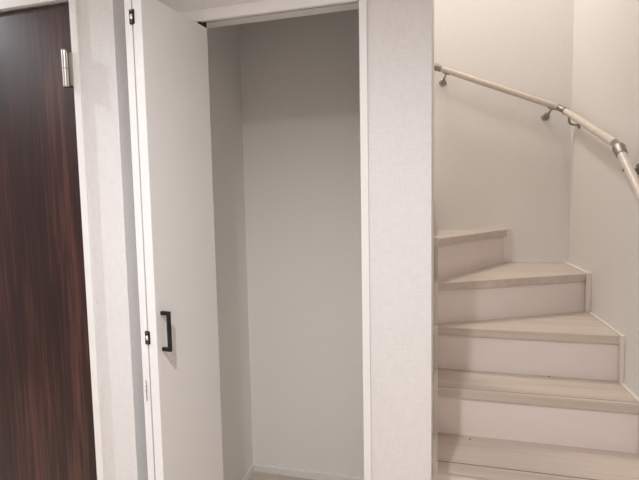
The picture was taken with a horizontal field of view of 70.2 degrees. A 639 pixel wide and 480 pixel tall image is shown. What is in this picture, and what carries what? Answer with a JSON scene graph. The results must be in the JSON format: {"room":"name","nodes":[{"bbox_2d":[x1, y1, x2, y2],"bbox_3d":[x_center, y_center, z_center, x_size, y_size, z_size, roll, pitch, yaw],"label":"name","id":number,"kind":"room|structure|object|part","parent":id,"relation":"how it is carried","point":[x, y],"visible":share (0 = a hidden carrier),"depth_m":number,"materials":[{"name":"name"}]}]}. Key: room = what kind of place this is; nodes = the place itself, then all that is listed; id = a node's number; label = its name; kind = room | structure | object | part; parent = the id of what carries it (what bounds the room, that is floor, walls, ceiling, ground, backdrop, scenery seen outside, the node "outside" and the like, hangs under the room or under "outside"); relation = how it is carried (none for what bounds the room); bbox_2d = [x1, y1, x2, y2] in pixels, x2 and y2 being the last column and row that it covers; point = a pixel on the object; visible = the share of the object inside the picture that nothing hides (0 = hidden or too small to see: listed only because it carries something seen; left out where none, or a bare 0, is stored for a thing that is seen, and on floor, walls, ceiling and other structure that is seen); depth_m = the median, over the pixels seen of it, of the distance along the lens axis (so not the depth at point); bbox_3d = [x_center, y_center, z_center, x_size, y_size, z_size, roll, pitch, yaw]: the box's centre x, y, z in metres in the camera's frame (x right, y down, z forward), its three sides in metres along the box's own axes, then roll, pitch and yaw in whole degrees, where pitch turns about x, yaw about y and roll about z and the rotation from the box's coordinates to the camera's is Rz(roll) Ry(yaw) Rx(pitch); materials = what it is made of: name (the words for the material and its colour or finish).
{"room":"home hallway","nodes":[
{"label":"home hallway","id":0,"kind":"room"},
{"bbox_2d":[78,0,147,479],"bbox_3d":[-2.162,0.069,1.873,3.265,2.400,0.110,0,5,15],"label":"wall","id":1,"kind":"structure","parent":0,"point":[102,31],"depth_m":1.42,"materials":[{"name":"paint"}]},
{"bbox_2d":[0,0,105,479],"bbox_3d":[-1.102,0.250,1.593,0.824,2.046,0.142,0,5,15],"label":"door","id":2,"kind":"structure","parent":1,"relation":"attached to","point":[51,428],"depth_m":1.48,"materials":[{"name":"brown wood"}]},
{"bbox_3d":[-0.760,-0.521,1.389,0.019,0.101,0.028,0,5,15],"label":"hinge plate","id":3,"kind":"part","parent":2,"relation":"part of","materials":[{"name":"metal"}]},
{"bbox_2d":[207,24,252,479],"bbox_3d":[-0.498,0.030,1.980,0.100,2.400,0.640,0,5,15],"label":"wall","id":4,"kind":"structure","parent":0,"point":[224,68],"depth_m":2.11,"materials":[{"name":"paint"}]},
{"bbox_2d":[242,465,253,479],"bbox_3d":[-0.417,1.207,2.084,0.009,0.035,0.571,0,5,15],"label":"baseboard","id":5,"kind":"structure","parent":4,"relation":"attached to","point":[250,471],"depth_m":2.30,"materials":[{"name":"white wood"}]},
{"bbox_2d":[248,471,312,479],"bbox_3d":[-1.462,1.361,1.230,4.952,0.100,4.610,0,5,15],"label":"floor","id":6,"kind":"structure","parent":0,"point":[255,475],"depth_m":2.30,"materials":[{"name":"beige wood"}]},
{"bbox_2d":[432,228,638,479],"bbox_3d":[0.585,0.295,2.182,1.480,1.800,1.564,0,5,15],"label":"staircase","id":7,"kind":"structure","parent":6,"relation":"on","point":[503,326],"depth_m":1.96,"materials":[{"name":"beige wood"}]},
{"bbox_2d":[158,0,431,479],"bbox_3d":[-0.089,0.057,1.543,0.913,2.400,0.100,0,5,15],"label":"wall","id":8,"kind":"structure","parent":0,"point":[399,32],"depth_m":1.40,"materials":[{"name":"paint"}]},
{"bbox_2d":[180,0,358,22],"bbox_3d":[-0.179,-0.740,1.445,0.664,0.037,0.012,0,5,15],"label":"trim","id":9,"kind":"structure","parent":8,"relation":"attached to","point":[267,6],"depth_m":1.45,"materials":[{"name":"white wood"}]},
{"bbox_2d":[206,2,358,27],"bbox_3d":[-0.165,-0.765,1.497,0.616,0.039,0.098,0,5,15],"label":"closet track","id":10,"kind":"object","parent":8,"relation":"attached to","point":[354,5],"visible":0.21,"depth_m":1.51,"materials":[{"name":"white wood"}]},
{"bbox_3d":[-0.171,-0.762,1.476,0.613,0.023,0.050,0,5,15],"label":"rail","id":11,"kind":"object","parent":10,"relation":"attached to","visible":0},
{"bbox_2d":[124,0,223,479],"bbox_3d":[-0.419,0.266,1.464,0.091,2.010,0.344,1,5,22],"label":"door","id":12,"kind":"structure","parent":11,"relation":"attached to","point":[167,50],"depth_m":1.37,"materials":[{"name":"white wood"}]},
{"bbox_3d":[-0.455,0.284,1.462,0.025,1.951,0.289,1,5,23],"label":"door panel","id":13,"kind":"part","parent":12,"relation":"part of","materials":[{"name":"white wood"}]},
{"bbox_3d":[-0.446,0.266,1.322,0.030,0.118,0.010,1,5,23],"label":"pull handle","id":14,"kind":"part","parent":12,"relation":"part of","materials":[{"name":"black metal"}]},
{"bbox_2d":[359,0,371,479],"bbox_3d":[0.160,0.236,1.488,0.024,2.044,0.109,0,5,15],"label":"trim","id":15,"kind":"structure","parent":8,"relation":"attached to","point":[363,53],"depth_m":1.42,"materials":[{"name":"white wood"}]},
{"bbox_2d":[239,9,363,478],"bbox_3d":[-0.013,0.003,2.218,0.918,2.400,0.070,0,5,15],"label":"wall","id":16,"kind":"structure","parent":0,"point":[300,76],"depth_m":2.20,"materials":[{"name":"paint"}]},
{"bbox_2d":[252,464,363,479],"bbox_3d":[0.048,1.184,2.261,0.818,0.035,0.009,0,5,15],"label":"baseboard","id":17,"kind":"structure","parent":16,"relation":"attached to","point":[258,468],"depth_m":2.30,"materials":[{"name":"white wood"}]},
{"bbox_2d":[432,0,433,458],"bbox_3d":[0.425,0.028,1.799,0.048,2.400,0.660,0,5,15],"label":"wall","id":18,"kind":"structure","parent":0,"point":[432,0],"depth_m":1.73,"materials":[{"name":"paint"}]},
{"bbox_2d":[434,0,573,261],"bbox_3d":[0.587,-1.367,2.905,2.052,5.000,0.100,0,5,15],"label":"wall","id":19,"kind":"structure","parent":0,"point":[498,164],"depth_m":2.77,"materials":[{"name":"paint"}]},
{"bbox_2d":[568,0,638,396],"bbox_3d":[0.934,-1.175,0.387,0.100,5.000,4.610,0,5,15],"label":"wall","id":20,"kind":"structure","parent":0,"point":[603,232],"depth_m":2.10,"materials":[{"name":"paint"}]},
{"bbox_2d":[434,63,638,203],"bbox_3d":[0.875,-0.365,1.969,0.815,1.321,1.721,0,5,15],"label":"handrail","id":21,"kind":"object","parent":20,"relation":"attached to","point":[619,149],"visible":0.98,"depth_m":2.44,"materials":[{"name":"beige wood"}]}
]}

